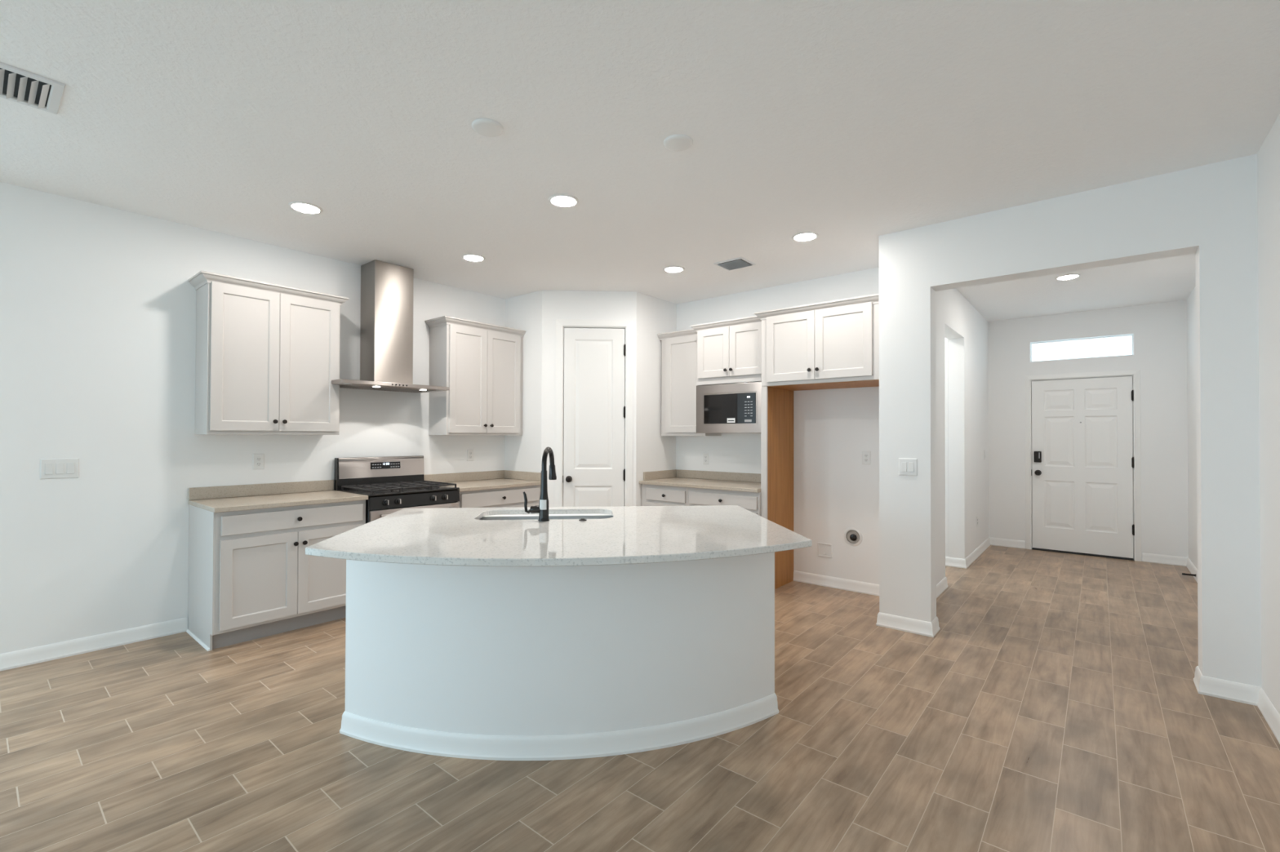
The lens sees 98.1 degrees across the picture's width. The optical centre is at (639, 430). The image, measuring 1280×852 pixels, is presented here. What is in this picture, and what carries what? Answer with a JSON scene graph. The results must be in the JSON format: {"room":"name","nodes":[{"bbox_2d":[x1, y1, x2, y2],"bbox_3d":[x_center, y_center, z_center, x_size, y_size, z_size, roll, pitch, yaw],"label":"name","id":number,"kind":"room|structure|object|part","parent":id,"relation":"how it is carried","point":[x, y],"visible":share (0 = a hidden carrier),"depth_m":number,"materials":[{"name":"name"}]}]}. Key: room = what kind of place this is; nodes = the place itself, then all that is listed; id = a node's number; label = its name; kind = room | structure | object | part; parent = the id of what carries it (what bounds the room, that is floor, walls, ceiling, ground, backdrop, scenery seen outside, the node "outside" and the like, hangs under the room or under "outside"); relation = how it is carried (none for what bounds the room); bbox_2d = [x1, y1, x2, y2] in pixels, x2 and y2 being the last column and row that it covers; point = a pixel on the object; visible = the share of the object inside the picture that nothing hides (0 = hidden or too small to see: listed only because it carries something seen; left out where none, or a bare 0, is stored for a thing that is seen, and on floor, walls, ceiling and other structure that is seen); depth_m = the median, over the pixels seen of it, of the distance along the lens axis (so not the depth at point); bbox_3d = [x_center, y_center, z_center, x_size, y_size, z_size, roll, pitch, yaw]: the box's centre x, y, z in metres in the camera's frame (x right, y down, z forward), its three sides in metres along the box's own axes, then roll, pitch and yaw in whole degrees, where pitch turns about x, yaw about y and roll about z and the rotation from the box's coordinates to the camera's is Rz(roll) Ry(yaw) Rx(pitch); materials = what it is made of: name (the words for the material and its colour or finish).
{"room":"kitchen","nodes":[
{"label":"kitchen","id":0,"kind":"room"},
{"bbox_2d":[0,182,505,653],"bbox_3d":[-3.573,-0.021,3.538,0.160,2.845,9.500,0,-1,40],"label":"wall","id":1,"kind":"structure","parent":0,"point":[98,302],"depth_m":3.63,"materials":[{"name":"white paint"}]},
{"bbox_2d":[40,457,79,479],"bbox_3d":[-3.564,0.237,3.412,0.012,0.122,0.166,0,-1,40],"label":"light switch","id":2,"kind":"object","parent":1,"relation":"attached to","point":[50,468],"visible":1,"depth_m":3.41,"materials":[{"name":"white plastic"}]},
{"bbox_2d":[0,617,187,671],"bbox_3d":[-3.526,1.353,3.445,0.019,0.095,1.142,0,-1,40],"label":"baseboard","id":3,"kind":"structure","parent":1,"relation":"attached to","point":[10,660],"depth_m":3.50,"materials":[{"name":"white paint"}]},
{"bbox_2d":[253,453,264,470],"bbox_3d":[-2.897,0.241,4.220,0.009,0.120,0.074,0,-1,40],"label":"wall outlet","id":4,"kind":"object","parent":1,"relation":"attached to","point":[258,459],"visible":1,"depth_m":4.22,"materials":[{"name":"white plastic"}]},
{"bbox_2d":[188,480,333,500],"bbox_3d":[-2.858,0.454,4.258,0.019,0.086,0.954,0,-1,40],"label":"backsplash","id":5,"kind":"structure","parent":1,"relation":"attached to","point":[238,491],"depth_m":4.20,"materials":[{"name":"beige stone"}]},
{"bbox_2d":[187,270,349,435],"bbox_3d":[-2.740,-0.507,4.144,0.356,1.087,0.942,0,-1,40],"label":"upper cabinet","id":6,"kind":"object","parent":1,"relation":"attached to","point":[268,354],"visible":1,"depth_m":3.98,"materials":[{"name":"grey paint"}]},
{"bbox_3d":[-2.765,-0.498,3.898,0.020,1.005,0.404,0,-1,40],"label":"door","id":7,"kind":"part","parent":6,"relation":"part of","materials":[{"name":"grey paint"}]},
{"bbox_3d":[-2.739,-1.019,4.150,0.353,0.064,0.942,0,-1,40],"label":"crown moulding","id":8,"kind":"part","parent":6,"relation":"part of","materials":[{"name":"grey paint"}]},
{"bbox_3d":[-2.504,-0.494,4.214,0.020,1.005,0.409,0,-1,40],"label":"door","id":9,"kind":"part","parent":6,"relation":"part of","materials":[{"name":"grey paint"}]},
{"bbox_2d":[331,259,449,393],"bbox_3d":[-2.165,-0.885,4.726,0.501,1.081,0.915,0,-1,40],"label":"range hood","id":10,"kind":"object","parent":1,"relation":"attached to","point":[386,328],"visible":0.98,"depth_m":4.74,"materials":[{"name":"silver metal"}]},
{"bbox_2d":[423,470,504,482],"bbox_3d":[-1.753,0.471,5.594,0.019,0.086,0.954,0,-1,40],"label":"backsplash","id":11,"kind":"structure","parent":1,"relation":"attached to","point":[472,476],"depth_m":5.57,"materials":[{"name":"beige stone"}]},
{"bbox_2d":[466,448,473,461],"bbox_3d":[-1.721,0.257,5.643,0.009,0.120,0.074,0,-1,40],"label":"wall outlet","id":12,"kind":"object","parent":1,"relation":"attached to","point":[469,452],"visible":1,"depth_m":5.64,"materials":[{"name":"white plastic"}]},
{"bbox_2d":[424,315,525,435],"bbox_3d":[-1.613,-0.490,5.507,0.356,1.087,0.926,0,-1,40],"label":"upper cabinet","id":13,"kind":"object","parent":1,"relation":"attached to","point":[481,364],"visible":1,"depth_m":5.32,"materials":[{"name":"grey paint"}]},
{"bbox_3d":[-1.629,-0.472,5.272,0.020,0.999,0.403,0,-1,40],"label":"door","id":14,"kind":"part","parent":13,"relation":"part of","materials":[{"name":"grey paint"}]},
{"bbox_3d":[-1.612,-1.002,5.513,0.353,0.064,0.926,0,-1,40],"label":"crown moulding","id":15,"kind":"part","parent":13,"relation":"part of","materials":[{"name":"grey paint"}]},
{"bbox_3d":[-1.370,-0.469,5.585,0.020,0.999,0.404,0,-1,40],"label":"door","id":16,"kind":"part","parent":13,"relation":"part of","materials":[{"name":"grey paint"}]},
{"bbox_2d":[504,289,675,506],"bbox_3d":[-0.504,0.012,5.883,1.868,2.845,0.559,0,-1,-6],"label":"wall","id":17,"kind":"structure","parent":0,"point":[536,313],"depth_m":5.69,"materials":[{"name":"white paint"}]},
{"bbox_2d":[555,319,632,506],"bbox_3d":[-0.466,0.157,5.643,0.780,2.551,0.182,0,-1,-4],"label":"door","id":18,"kind":"structure","parent":17,"relation":"in","point":[593,379],"depth_m":5.63,"materials":[{"name":"white paint"}]},
{"bbox_3d":[-0.715,0.496,5.570,0.066,0.066,0.075,0,-1,-4],"label":"knob","id":19,"kind":"part","parent":18,"relation":"part of","materials":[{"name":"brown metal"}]},
{"bbox_2d":[0,0,1279,321],"bbox_3d":[-0.188,-1.514,2.965,6.200,0.150,12.900,0,-1,40],"label":"ceiling","id":20,"kind":"structure","parent":0,"point":[851,123],"depth_m":2.57,"materials":[{"name":"white paint"}]},
{"bbox_2d":[0,62,66,114],"bbox_3d":[-2.663,-1.443,2.290,0.335,0.021,0.387,0,-1,40],"label":"ceiling vent","id":21,"kind":"object","parent":20,"relation":"in","point":[17,85],"visible":1,"depth_m":2.35,"materials":[{"name":"white metal"}]},
{"bbox_2d":[288,200,322,213],"bbox_3d":[-2.158,-1.432,3.587,0.190,0.013,0.190,0,-1,40],"label":"recessed light","id":22,"kind":"object","parent":20,"relation":"in","point":[302,206],"visible":1,"depth_m":3.56,"materials":[{"name":"white plastic"}]},
{"bbox_2d":[292,203,319,213],"bbox_3d":[-2.158,-1.431,3.587,0.148,0.011,0.148,0,-1,40],"label":"diffuser","id":23,"kind":"object","parent":22,"relation":"attached to","point":[302,207],"depth_m":3.57,"materials":[{"name":"white plastic"}]},
{"bbox_2d":[461,253,485,261],"bbox_3d":[-1.375,-1.420,4.587,0.190,0.013,0.190,0,-1,40],"label":"recessed light","id":24,"kind":"object","parent":20,"relation":"in","point":[471,257],"visible":1,"depth_m":4.55,"materials":[{"name":"white plastic"}]},
{"bbox_2d":[464,255,482,261],"bbox_3d":[-1.375,-1.419,4.587,0.148,0.011,0.148,0,-1,40],"label":"diffuser","id":25,"kind":"object","parent":24,"relation":"attached to","point":[471,258],"depth_m":4.57,"materials":[{"name":"white plastic"}]},
{"bbox_2d":[471,118,503,137],"bbox_3d":[-0.725,-1.436,2.644,0.146,0.016,0.146,0,-1,40],"label":"cover plate","id":26,"kind":"object","parent":20,"relation":"attached to","point":[488,127],"visible":1,"depth_m":2.62,"materials":[{"name":"white plastic"}]},
{"bbox_2d":[548,193,578,207],"bbox_3d":[-0.476,-1.429,3.468,0.190,0.013,0.190,0,-1,40],"label":"recessed light","id":27,"kind":"object","parent":20,"relation":"in","point":[562,200],"visible":1,"depth_m":3.44,"materials":[{"name":"white plastic"}]},
{"bbox_2d":[551,196,575,206],"bbox_3d":[-0.476,-1.427,3.468,0.148,0.011,0.148,0,-1,40],"label":"diffuser","id":28,"kind":"object","parent":27,"relation":"attached to","point":[556,201],"depth_m":3.46,"materials":[{"name":"white plastic"}]},
{"bbox_2d":[662,265,684,272],"bbox_3d":[0.298,-1.412,4.888,0.190,0.013,0.190,0,-1,40],"label":"recessed light","id":29,"kind":"object","parent":20,"relation":"in","point":[673,268],"visible":1,"depth_m":4.86,"materials":[{"name":"white plastic"}]},
{"bbox_2d":[665,266,682,272],"bbox_3d":[0.298,-1.411,4.888,0.148,0.011,0.148,0,-1,40],"label":"diffuser","id":30,"kind":"object","parent":29,"relation":"attached to","point":[669,269],"depth_m":4.87,"materials":[{"name":"white plastic"}]},
{"bbox_2d":[663,133,693,151],"bbox_3d":[0.191,-1.432,2.776,0.146,0.016,0.146,0,-1,40],"label":"cover plate","id":31,"kind":"object","parent":20,"relation":"attached to","point":[678,142],"visible":1,"depth_m":2.76,"materials":[{"name":"white plastic"}]},
{"bbox_2d":[713,257,755,271],"bbox_3d":[0.808,-1.409,4.734,0.270,0.018,0.250,0,-1,40],"label":"ceiling vent","id":32,"kind":"object","parent":20,"relation":"in","point":[740,262],"visible":1,"depth_m":4.71,"materials":[{"name":"white metal"}]},
{"bbox_2d":[791,231,818,241],"bbox_3d":[1.212,-1.417,4.079,0.190,0.013,0.190,0,-1,40],"label":"recessed light","id":33,"kind":"object","parent":20,"relation":"in","point":[803,236],"visible":1,"depth_m":4.06,"materials":[{"name":"white plastic"}]},
{"bbox_2d":[794,233,815,240],"bbox_3d":[1.212,-1.416,4.079,0.148,0.011,0.148,0,-1,40],"label":"diffuser","id":34,"kind":"object","parent":33,"relation":"attached to","point":[797,237],"depth_m":4.06,"materials":[{"name":"white plastic"}]},
{"bbox_2d":[1054,273,1080,279],"bbox_3d":[3.918,-1.399,5.087,0.190,0.013,0.190,0,-1,40],"label":"recessed light","id":35,"kind":"object","parent":20,"relation":"in","point":[1066,277],"visible":1,"depth_m":5.06,"materials":[{"name":"white plastic"}]},
{"bbox_2d":[1057,275,1077,279],"bbox_3d":[3.918,-1.398,5.087,0.148,0.011,0.148,0,-1,40],"label":"diffuser","id":36,"kind":"object","parent":35,"relation":"attached to","point":[1063,277],"depth_m":5.07,"materials":[{"name":"white plastic"}]},
{"bbox_2d":[0,545,1279,851],"bbox_3d":[-0.197,1.466,2.934,6.200,0.120,12.900,0,-1,40],"label":"floor","id":37,"kind":"structure","parent":0,"point":[1055,704],"depth_m":2.38,"materials":[{"name":"brown tile"}]},
{"bbox_2d":[186,500,365,651],"bbox_3d":[-2.615,0.969,4.045,0.660,0.882,0.960,0,-1,40],"label":"base cabinet","id":38,"kind":"object","parent":37,"relation":"on","point":[251,576],"visible":0.96,"depth_m":3.75,"materials":[{"name":"grey paint"}]},
{"bbox_3d":[-2.948,1.398,3.700,0.546,0.014,0.012,0,-1,40],"label":"shoe moulding","id":39,"kind":"part","parent":38,"relation":"part of","materials":[{"name":"white paint"}]},
{"bbox_3d":[-2.929,0.964,3.705,0.609,0.882,0.012,0,-1,40],"label":"panel","id":40,"kind":"part","parent":38,"relation":"part of","materials":[{"name":"grey paint"}]},
{"bbox_3d":[-2.528,0.992,3.696,0.020,0.572,0.441,0,-1,40],"label":"door","id":41,"kind":"part","parent":38,"relation":"part of","materials":[{"name":"grey paint"}]},
{"bbox_2d":[188,480,368,512],"bbox_3d":[-2.616,0.468,4.058,0.647,0.117,0.954,0,-1,40],"label":"countertop","id":42,"kind":"structure","parent":38,"relation":"on","point":[222,499],"depth_m":4.04,"materials":[{"name":"beige stone"}]},
{"bbox_3d":[-2.384,0.618,3.873,0.020,0.127,0.882,0,-1,40],"label":"drawer","id":43,"kind":"part","parent":38,"relation":"part of","materials":[{"name":"grey paint"}]},
{"bbox_3d":[-2.245,0.997,4.039,0.020,0.572,0.442,0,-1,40],"label":"door","id":44,"kind":"part","parent":38,"relation":"part of","materials":[{"name":"grey paint"}]},
{"bbox_2d":[333,455,459,524],"bbox_3d":[-2.032,0.827,4.694,0.711,1.182,0.766,0,-1,40],"label":"gas range","id":45,"kind":"object","parent":37,"relation":"on","point":[391,484],"visible":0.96,"depth_m":4.67,"materials":[{"name":"black metal"}]},
{"bbox_3d":[-2.258,0.325,4.895,0.014,0.173,0.753,0,-1,40],"label":"backguard panel","id":46,"kind":"part","parent":45,"relation":"part of","materials":[{"name":"silver metal"}]},
{"bbox_3d":[-2.064,0.484,4.449,0.124,0.018,0.124,0,-1,40],"label":"burner","id":47,"kind":"part","parent":45,"relation":"part of","materials":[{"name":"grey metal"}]},
{"bbox_3d":[-1.957,0.562,4.297,0.034,0.048,0.048,0,-1,40],"label":"burner knob","id":48,"kind":"part","parent":45,"relation":"part of","materials":[{"name":"silver metal"}]},
{"bbox_2d":[337,484,459,497],"bbox_3d":[-2.027,0.504,4.694,0.575,0.016,0.766,0,-1,40],"label":"cooktop","id":49,"kind":"object","parent":45,"relation":"in","point":[407,492],"depth_m":4.53,"materials":[{"name":"black metal"}]},
{"bbox_3d":[-1.895,0.563,4.372,0.034,0.048,0.048,0,-1,40],"label":"burner knob","id":50,"kind":"part","parent":45,"relation":"part of","materials":[{"name":"silver metal"}]},
{"bbox_3d":[-1.818,0.563,4.521,0.048,0.102,0.764,0,-1,40],"label":"control panel","id":51,"kind":"part","parent":45,"relation":"part of","materials":[{"name":"black metal"}]},
{"bbox_3d":[-1.814,0.908,4.513,0.030,0.572,0.760,0,-1,40],"label":"oven door","id":52,"kind":"part","parent":45,"relation":"part of","materials":[{"name":"silver metal"}]},
{"bbox_3d":[-1.780,0.662,4.488,0.058,0.022,0.646,0,-1,40],"label":"oven handle","id":53,"kind":"part","parent":45,"relation":"part of","materials":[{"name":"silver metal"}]},
{"bbox_3d":[-1.704,0.566,4.603,0.034,0.048,0.048,0,-1,40],"label":"burner knob","id":54,"kind":"part","parent":45,"relation":"part of","materials":[{"name":"silver metal"}]},
{"bbox_3d":[-1.637,0.567,4.685,0.034,0.048,0.048,0,-1,40],"label":"burner knob","id":55,"kind":"part","parent":45,"relation":"part of","materials":[{"name":"black ceramic"}]},
{"bbox_2d":[458,484,540,507],"bbox_3d":[-1.507,0.986,5.386,0.660,0.882,0.950,0,-1,40],"label":"base cabinet","id":56,"kind":"object","parent":37,"relation":"on","point":[510,497],"visible":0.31,"depth_m":5.18,"materials":[{"name":"grey paint"}]},
{"bbox_2d":[423,470,541,492],"bbox_3d":[-1.511,0.485,5.394,0.647,0.117,0.954,0,-1,40],"label":"countertop","id":57,"kind":"structure","parent":56,"relation":"on","point":[486,480],"depth_m":5.50,"materials":[{"name":"beige stone"}]},
{"bbox_3d":[-1.149,1.013,5.364,0.020,0.572,0.436,0,-1,40],"label":"door","id":58,"kind":"part","parent":56,"relation":"part of","materials":[{"name":"grey paint"}]},
{"bbox_2d":[339,513,778,760],"bbox_3d":[-0.372,0.963,2.935,2.084,0.884,1.157,0,-1,-5],"label":"kitchen island","id":59,"kind":"object","parent":37,"relation":"on","point":[578,662],"visible":0.89,"depth_m":2.42,"materials":[{"name":"white paint"}]},
{"bbox_2d":[305,505,812,566],"bbox_3d":[-0.346,0.505,2.841,2.144,0.030,1.517,0,-1,-5],"label":"island countertop","id":60,"kind":"structure","parent":59,"relation":"on","point":[633,535],"depth_m":2.51,"materials":[{"name":"white stone"}]},
{"bbox_2d":[523,446,556,521],"bbox_3d":[-0.518,0.292,3.075,0.123,0.398,0.250,0,-1,30],"label":"kitchen faucet","id":61,"kind":"object","parent":60,"relation":"on","point":[542,508],"visible":1,"depth_m":3.00,"materials":[{"name":"black metal"}]},
{"bbox_3d":[-0.607,0.393,3.000,0.052,0.119,0.016,0,-1,-5],"label":"lever","id":62,"kind":"part","parent":61,"relation":"part of","materials":[{"name":"black metal"}]},
{"bbox_3d":[-0.565,0.430,3.003,0.054,0.043,0.042,0,-1,-5],"label":"handle","id":63,"kind":"part","parent":61,"relation":"part of","materials":[{"name":"black metal"}]},
{"bbox_3d":[-0.511,0.161,3.096,0.028,0.133,0.200,0,-1,5],"label":"spout","id":64,"kind":"part","parent":61,"relation":"part of","materials":[{"name":"black metal"}]},
{"bbox_3d":[-0.373,1.357,2.931,2.084,0.095,1.157,0,-1,-5],"label":"baseboard","id":65,"kind":"part","parent":59,"relation":"part of","materials":[{"name":"white paint"}]},
{"bbox_2d":[641,484,688,506],"bbox_3d":[0.415,0.995,5.734,0.577,0.882,0.660,0,-1,40],"label":"base cabinet","id":66,"kind":"object","parent":37,"relation":"on","point":[651,495],"visible":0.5,"depth_m":5.50,"materials":[{"name":"grey paint"}]},
{"bbox_3d":[0.249,1.019,5.496,0.483,0.572,0.020,0,-1,40],"label":"door","id":67,"kind":"part","parent":66,"relation":"part of","materials":[{"name":"grey paint"}]},
{"bbox_3d":[0.250,0.648,5.500,0.483,0.116,0.020,0,-1,40],"label":"drawer","id":68,"kind":"part","parent":66,"relation":"part of","materials":[{"name":"grey paint"}]},
{"bbox_2d":[639,469,760,493],"bbox_3d":[0.711,0.493,5.504,1.340,0.117,0.647,0,-1,40],"label":"countertop","id":69,"kind":"structure","parent":66,"relation":"on","point":[725,481],"depth_m":5.65,"materials":[{"name":"beige stone"}]},
{"bbox_2d":[688,487,760,515],"bbox_3d":[0.930,0.992,5.308,0.757,0.882,0.660,0,-1,40],"label":"base cabinet","id":70,"kind":"object","parent":37,"relation":"on","point":[750,501],"visible":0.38,"depth_m":5.06,"materials":[{"name":"grey paint"}]},
{"bbox_3d":[0.750,0.645,5.086,0.711,0.116,0.020,0,-1,40],"label":"drawer","id":71,"kind":"part","parent":70,"relation":"part of","materials":[{"name":"grey paint"}]},
{"bbox_2d":[760,386,793,589],"bbox_3d":[1.269,0.527,5.083,0.054,1.809,0.585,0,-1,40],"label":"panel","id":72,"kind":"object","parent":37,"relation":"on","point":[776,404],"visible":0.68,"depth_m":5.05,"materials":[{"name":"brown wood"}]},
{"bbox_2d":[793,570,947,637],"bbox_3d":[1.958,1.383,4.811,1.367,0.095,1.501,0,-1,40],"label":"baseboard","id":73,"kind":"structure","parent":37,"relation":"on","point":[886,620],"depth_m":4.81,"materials":[{"name":"white paint"}]},
{"bbox_2d":[675,266,879,584],"bbox_3d":[0.924,0.016,5.840,3.838,2.845,0.130,0,-1,40],"label":"wall","id":74,"kind":"structure","parent":0,"point":[834,493],"depth_m":5.13,"materials":[{"name":"white paint"}]},
{"bbox_2d":[657,328,720,435],"bbox_3d":[0.516,-0.480,5.869,0.580,1.087,0.352,0,-1,40],"label":"upper cabinet","id":75,"kind":"object","parent":74,"relation":"attached to","point":[678,348],"visible":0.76,"depth_m":5.77,"materials":[{"name":"grey paint"}]},
{"bbox_3d":[0.422,-0.993,5.758,0.580,0.064,0.052,0,-1,40],"label":"crown moulding","id":76,"kind":"part","parent":75,"relation":"part of","materials":[{"name":"grey paint"}]},
{"bbox_3d":[0.451,-0.471,5.743,0.453,0.993,0.020,0,-1,40],"label":"door","id":77,"kind":"part","parent":75,"relation":"part of","materials":[{"name":"grey paint"}]},
{"bbox_2d":[702,453,709,464],"bbox_3d":[0.703,0.309,5.927,0.074,0.120,0.009,0,-1,40],"label":"wall outlet","id":78,"kind":"object","parent":74,"relation":"attached to","point":[705,455],"visible":1,"depth_m":5.92,"materials":[{"name":"white plastic"}]},
{"bbox_2d":[675,469,760,482],"bbox_3d":[0.911,0.480,5.746,1.340,0.086,0.019,0,-1,40],"label":"backsplash","id":79,"kind":"structure","parent":74,"relation":"attached to","point":[739,477],"depth_m":5.80,"materials":[{"name":"beige stone"}]},
{"bbox_2d":[690,315,761,386],"bbox_3d":[0.965,-0.498,5.396,0.806,1.058,0.511,0,-1,40],"label":"upper cabinet","id":80,"kind":"object","parent":74,"relation":"attached to","point":[729,351],"visible":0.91,"depth_m":5.21,"materials":[{"name":"grey paint"}]},
{"bbox_3d":[0.706,-0.739,5.335,0.351,0.468,0.020,0,-1,40],"label":"door","id":81,"kind":"part","parent":80,"relation":"part of","materials":[{"name":"grey paint"}]},
{"bbox_3d":[0.967,-0.995,5.403,0.805,0.064,0.508,0,-1,40],"label":"crown moulding","id":82,"kind":"part","parent":80,"relation":"part of","materials":[{"name":"grey paint"}]},
{"bbox_2d":[696,382,761,433],"bbox_3d":[0.983,-0.201,5.381,0.750,0.463,0.465,0,-1,40],"label":"microwave","id":83,"kind":"object","parent":80,"relation":"in","point":[726,408],"visible":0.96,"depth_m":5.20,"materials":[{"name":"silver metal"}]},
{"bbox_3d":[0.839,-0.199,5.215,0.557,0.278,0.018,0,-1,40],"label":"door","id":84,"kind":"part","parent":83,"relation":"part of","materials":[{"name":"black glass"}]},
{"bbox_3d":[0.975,-0.200,5.090,0.184,0.274,0.002,0,-1,40],"label":"control panel","id":85,"kind":"part","parent":83,"relation":"part of","materials":[{"name":"black ceramic"}]},
{"bbox_3d":[0.984,-0.740,5.105,0.363,0.468,0.020,0,-1,40],"label":"door","id":86,"kind":"part","parent":80,"relation":"part of","materials":[{"name":"grey paint"}]},
{"bbox_2d":[753,293,879,391],"bbox_3d":[1.623,-0.705,4.774,1.096,0.653,0.635,0,-1,40],"label":"upper cabinet","id":87,"kind":"object","parent":74,"relation":"attached to","point":[831,344],"visible":0.93,"depth_m":4.53,"materials":[{"name":"grey paint"}]},
{"bbox_3d":[1.272,-0.701,4.705,0.431,0.567,0.020,0,-1,40],"label":"door","id":88,"kind":"part","parent":87,"relation":"part of","materials":[{"name":"grey paint"}]},
{"bbox_3d":[1.625,-1.000,4.778,1.096,0.064,0.632,0,-1,40],"label":"crown moulding","id":89,"kind":"part","parent":87,"relation":"part of","materials":[{"name":"grey paint"}]},
{"bbox_3d":[1.615,-0.703,4.422,0.449,0.567,0.020,0,-1,40],"label":"door","id":90,"kind":"part","parent":87,"relation":"part of","materials":[{"name":"grey paint"}]},
{"bbox_2d":[817,542,831,558],"bbox_3d":[1.694,1.105,5.096,0.135,0.125,0.012,0,-1,40],"label":"box","id":91,"kind":"object","parent":74,"relation":"attached to","point":[824,550],"visible":1,"depth_m":5.10,"materials":[{"name":"white plastic"}]},
{"bbox_2d":[844,527,862,546],"bbox_3d":[1.890,0.950,4.933,0.164,0.164,0.016,0,-1,40],"label":"outlet","id":92,"kind":"object","parent":74,"relation":"in","point":[854,537],"visible":1,"depth_m":4.93,"materials":[{"name":"white plastic"}]},
{"bbox_2d":[862,451,871,465],"bbox_3d":[1.984,0.246,4.869,0.074,0.120,0.009,0,-1,40],"label":"wall outlet","id":93,"kind":"object","parent":74,"relation":"attached to","point":[866,455],"visible":1,"depth_m":4.87,"materials":[{"name":"white plastic"}]},
{"bbox_2d":[944,337,948,556],"bbox_3d":[1.839,0.022,6.216,2.609,2.845,1.615,0,-1,40],"label":"wall","id":94,"kind":"structure","parent":0,"point":[946,378],"depth_m":5.92,"materials":[{"name":"white paint"}]},
{"bbox_2d":[945,537,1025,568],"bbox_3d":[3.041,1.411,7.149,3.020,0.095,1.660,0,-1,40],"label":"baseboard","id":95,"kind":"structure","parent":94,"relation":"attached to","point":[965,563],"depth_m":6.57,"materials":[{"name":"white paint"}]},
{"bbox_2d":[935,288,988,584],"bbox_3d":[3.388,0.024,5.923,0.150,2.845,3.136,0,-1,40],"label":"wall","id":96,"kind":"structure","parent":0,"point":[965,329],"depth_m":5.88,"materials":[{"name":"white paint"}]},
{"bbox_2d":[879,153,1261,687],"bbox_3d":[2.718,0.000,3.760,1.874,2.845,0.786,0,-1,40],"label":"wall","id":97,"kind":"structure","parent":0,"point":[1209,211],"depth_m":3.17,"materials":[{"name":"white paint"}]},
{"bbox_2d":[898,457,917,475],"bbox_3d":[1.891,0.262,3.923,0.120,0.122,0.012,0,-1,40],"label":"light switch","id":98,"kind":"object","parent":97,"relation":"attached to","point":[907,467],"visible":1,"depth_m":3.92,"materials":[{"name":"white plastic"}]},
{"bbox_2d":[987,300,1188,561],"bbox_3d":[4.189,0.041,7.386,4.900,2.845,0.140,0,-1,40],"label":"wall","id":99,"kind":"structure","parent":0,"point":[1158,331],"depth_m":6.22,"materials":[{"name":"white paint"}]},
{"bbox_2d":[1031,334,1133,361],"bbox_3d":[5.200,-0.955,6.568,0.948,0.239,0.050,0,-1,40],"label":"window","id":100,"kind":"structure","parent":99,"relation":"in","point":[1124,335],"depth_m":6.51,"materials":[{"name":"white paint"}]},
{"bbox_2d":[1025,369,1141,561],"bbox_3d":[5.161,0.395,6.511,1.056,2.126,0.181,0,-1,40],"label":"door","id":101,"kind":"structure","parent":99,"relation":"in","point":[1083,453],"depth_m":6.47,"materials":[{"name":"white paint"}]},
{"bbox_3d":[4.817,0.520,6.725,0.068,0.068,0.074,0,-1,40],"label":"knob","id":102,"kind":"part","parent":101,"relation":"part of","materials":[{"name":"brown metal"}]},
{"bbox_2d":[1186,287,1197,569],"bbox_3d":[4.655,0.012,4.387,0.130,2.845,3.888,0,-1,40],"label":"wall","id":103,"kind":"structure","parent":0,"point":[1191,300],"depth_m":5.63,"materials":[{"name":"white paint"}]},
{"bbox_2d":[1182,573,1195,577],"bbox_3d":[5.327,1.405,5.387,0.101,0.024,0.024,0,-1,40],"label":"door stop","id":104,"kind":"object","parent":103,"relation":"attached to","point":[1183,574],"visible":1,"depth_m":5.39,"materials":[{"name":"black metal"}]},
{"bbox_2d":[1257,113,1279,715],"bbox_3d":[0.573,-0.049,-0.407,0.130,2.845,8.702,0,-1,40],"label":"wall","id":105,"kind":"structure","parent":0,"point":[1268,154],"depth_m":2.67,"materials":[{"name":"white paint"}]},
{"bbox_2d":[1142,552,1279,744],"bbox_3d":[1.783,1.347,1.293,0.365,0.095,12.291,0,-1,40],"label":"baseboard","id":106,"kind":"structure","parent":105,"relation":"attached to","point":[1206,686],"depth_m":2.92,"materials":[{"name":"white paint"}]}
]}

